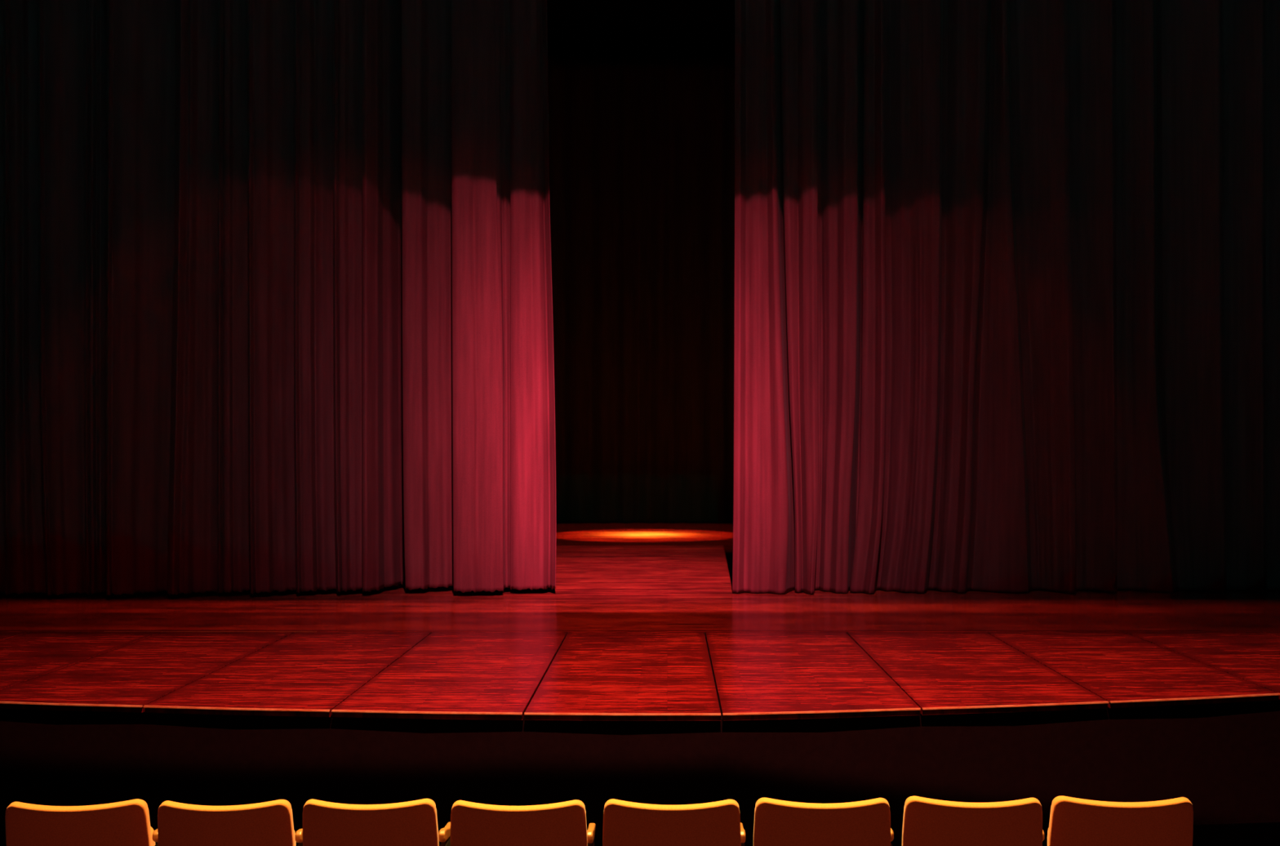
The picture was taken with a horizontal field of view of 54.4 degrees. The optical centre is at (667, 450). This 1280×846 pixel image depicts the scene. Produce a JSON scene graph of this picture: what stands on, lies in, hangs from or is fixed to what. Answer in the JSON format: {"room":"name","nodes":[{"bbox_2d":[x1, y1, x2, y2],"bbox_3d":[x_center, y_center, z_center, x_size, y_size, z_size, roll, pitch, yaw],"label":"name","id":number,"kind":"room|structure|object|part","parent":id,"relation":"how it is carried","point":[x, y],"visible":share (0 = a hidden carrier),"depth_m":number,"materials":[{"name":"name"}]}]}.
{"room":"event venue","nodes":[
{"label":"event venue","id":0,"kind":"room"},
{"bbox_2d":[0,820,1279,845],"bbox_3d":[0.000,2.082,1.300,24.000,2.636,18.600,0,0,0],"label":"floor","id":1,"kind":"structure","parent":0,"point":[1252,833],"depth_m":8.26,"materials":[{"name":"carpet"}]},
{"bbox_2d":[4,799,158,845],"bbox_3d":[-2.219,1.750,4.800,0.541,0.876,0.394,0,0,-5],"label":"seat","id":2,"kind":"object","parent":1,"relation":"on","point":[124,823],"visible":0.96,"depth_m":4.63,"materials":[{"name":"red fabric"}]},
{"bbox_3d":[-2.230,1.657,4.816,0.456,0.406,0.142,0,0,-5],"label":"seat","id":3,"kind":"part","parent":2,"relation":"part of","materials":[{"name":"orange fabric"}]},
{"bbox_3d":[-1.967,1.486,4.887,0.026,0.061,0.261,0,0,-5],"label":"armrest","id":4,"kind":"part","parent":2,"relation":"part of","materials":[{"name":"brown wood"}]},
{"bbox_2d":[157,799,302,845],"bbox_3d":[-1.659,1.749,4.800,0.521,0.876,0.394,0,0,-2],"label":"seat","id":5,"kind":"object","parent":1,"relation":"on","point":[270,823],"visible":0.98,"depth_m":4.63,"materials":[{"name":"red fabric"}]},
{"bbox_3d":[-1.414,1.485,4.877,0.025,0.061,0.261,0,0,-2],"label":"armrest","id":6,"kind":"part","parent":5,"relation":"part of","materials":[{"name":"brown wood"}]},
{"bbox_2d":[302,798,450,845],"bbox_3d":[-1.112,1.744,4.800,0.526,0.876,0.394,0,0,-1],"label":"seat","id":7,"kind":"object","parent":1,"relation":"on","point":[411,823],"visible":1,"depth_m":4.63,"materials":[{"name":"red fabric"}]},
{"bbox_3d":[-0.863,1.481,4.871,0.026,0.061,0.261,0,0,-1],"label":"armrest","id":8,"kind":"part","parent":7,"relation":"part of","materials":[{"name":"brown wood"}]},
{"bbox_3d":[-0.862,1.847,4.834,0.024,0.670,0.260,0,0,-1],"label":"leg","id":9,"kind":"part","parent":7,"relation":"part of","materials":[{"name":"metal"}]},
{"bbox_2d":[450,799,595,845],"bbox_3d":[-0.552,1.749,4.800,0.534,0.876,0.394,0,0,-1],"label":"seat","id":10,"kind":"object","parent":1,"relation":"on","point":[562,823],"visible":1,"depth_m":4.63,"materials":[{"name":"red fabric"}]},
{"bbox_3d":[-0.298,1.852,4.833,0.024,0.670,0.260,0,0,-1],"label":"leg","id":11,"kind":"part","parent":10,"relation":"part of","materials":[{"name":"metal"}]},
{"bbox_3d":[-0.298,1.485,4.870,0.026,0.061,0.261,0,0,-1],"label":"armrest","id":12,"kind":"part","parent":10,"relation":"part of","materials":[{"name":"brown wood"}]},
{"bbox_2d":[0,521,1279,839],"bbox_3d":[0.000,2.544,19.363,23.960,1.692,22.634,0,0,0],"label":"stage","id":13,"kind":"object","parent":1,"relation":"on","point":[642,677],"visible":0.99,"depth_m":8.76,"materials":[{"name":"red-stained wood floorboards"},{"name":"black paint"}]},
{"bbox_3d":[-6.650,1.726,10.230,1.288,0.049,2.956,0,0,0],"label":"forestage panel","id":14,"kind":"part","parent":13,"relation":"part of","materials":[{"name":"red wood"}]},
{"bbox_3d":[-5.375,1.725,10.100,1.238,0.050,3.216,0,0,0],"label":"forestage panel","id":15,"kind":"part","parent":13,"relation":"part of","materials":[{"name":"red wood"}]},
{"bbox_3d":[-4.125,1.725,10.014,1.238,0.050,3.387,0,0,0],"label":"forestage panel","id":16,"kind":"part","parent":13,"relation":"part of","materials":[{"name":"red wood"}]},
{"bbox_2d":[0,0,556,595],"bbox_3d":[-5.443,-2.622,14.721,8.225,8.556,1.030,0,0,-5],"label":"stage curtain","id":17,"kind":"object","parent":13,"relation":"on","point":[276,294],"visible":1,"depth_m":14.57,"materials":[{"name":"red fabric"}]},
{"bbox_3d":[-2.855,1.726,9.944,1.278,0.049,3.527,0,0,0],"label":"forestage panel","id":18,"kind":"part","parent":13,"relation":"part of","materials":[{"name":"red wood"}]},
{"bbox_3d":[-1.573,1.725,9.899,1.263,0.050,3.618,0,0,0],"label":"forestage panel","id":19,"kind":"part","parent":13,"relation":"part of","materials":[{"name":"red wood"}]},
{"bbox_3d":[-0.291,1.726,9.888,1.276,0.049,3.640,0,0,0],"label":"forestage panel","id":20,"kind":"part","parent":13,"relation":"part of","materials":[{"name":"red wood"}]},
{"bbox_3d":[0.000,2.570,19.400,23.960,1.640,22.560,0,0,0],"label":"panel","id":21,"kind":"part","parent":13,"relation":"part of","materials":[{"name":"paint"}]},
{"bbox_3d":[1.016,1.725,9.889,1.315,0.050,3.637,0,0,0],"label":"forestage panel","id":22,"kind":"part","parent":13,"relation":"part of","materials":[{"name":"red wood"}]},
{"bbox_3d":[2.340,1.726,9.975,1.308,0.049,3.467,0,0,0],"label":"forestage panel","id":23,"kind":"part","parent":13,"relation":"part of","materials":[{"name":"red wood"}]},
{"bbox_2d":[732,0,1279,593],"bbox_3d":[5.286,-2.604,14.995,9.008,8.593,0.599,0,0,0],"label":"stage curtain","id":24,"kind":"object","parent":13,"relation":"on","point":[1006,295],"visible":1,"depth_m":14.95,"materials":[{"name":"red fabric"}]},
{"bbox_3d":[3.650,1.726,10.085,1.288,0.049,3.246,0,0,0],"label":"forestage panel","id":25,"kind":"part","parent":13,"relation":"part of","materials":[{"name":"red wood"}]},
{"bbox_3d":[4.950,1.725,10.225,1.288,0.050,2.966,0,0,0],"label":"forestage panel","id":26,"kind":"part","parent":13,"relation":"part of","materials":[{"name":"red wood"}]},
{"bbox_3d":[6.250,1.724,10.380,1.288,0.051,2.656,0,0,0],"label":"forestage panel","id":27,"kind":"part","parent":13,"relation":"part of","materials":[{"name":"red wood"}]},
{"bbox_2d":[602,798,745,845],"bbox_3d":[0.027,1.746,4.799,0.542,0.876,0.394,0,0,0],"label":"seat","id":28,"kind":"object","parent":1,"relation":"on","point":[625,823],"visible":1,"depth_m":4.63,"materials":[{"name":"red fabric"}]},
{"bbox_3d":[0.286,1.482,4.864,0.026,0.061,0.261,0,0,0],"label":"armrest","id":29,"kind":"part","parent":28,"relation":"part of","materials":[{"name":"brown wood"}]},
{"bbox_2d":[753,797,893,845],"bbox_3d":[0.595,1.740,4.799,0.536,0.876,0.394,0,0,0],"label":"seat","id":30,"kind":"object","parent":1,"relation":"on","point":[777,822],"visible":1,"depth_m":4.63,"materials":[{"name":"red fabric"}]},
{"bbox_3d":[0.850,1.476,4.864,0.026,0.061,0.261,0,0,0],"label":"armrest","id":31,"kind":"part","parent":30,"relation":"part of","materials":[{"name":"brown wood"}]},
{"bbox_2d":[902,795,1044,845],"bbox_3d":[1.166,1.737,4.799,0.540,0.876,0.394,0,0,3],"label":"seat","id":32,"kind":"object","parent":1,"relation":"on","point":[926,821],"visible":1,"depth_m":4.63,"materials":[{"name":"red fabric"}]},
{"bbox_2d":[1047,795,1193,845],"bbox_3d":[1.717,1.736,4.781,0.536,0.876,0.357,0,0,2],"label":"seat","id":33,"kind":"object","parent":1,"relation":"on","point":[1073,821],"visible":1,"depth_m":4.63,"materials":[{"name":"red fabric"}]},
{"bbox_2d":[546,0,734,57],"bbox_3d":[0.000,-5.450,30.850,24.000,17.700,0.300,0,0,0],"label":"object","id":34,"kind":"structure","parent":0,"point":[660,28],"depth_m":30.70,"materials":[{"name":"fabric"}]}
]}

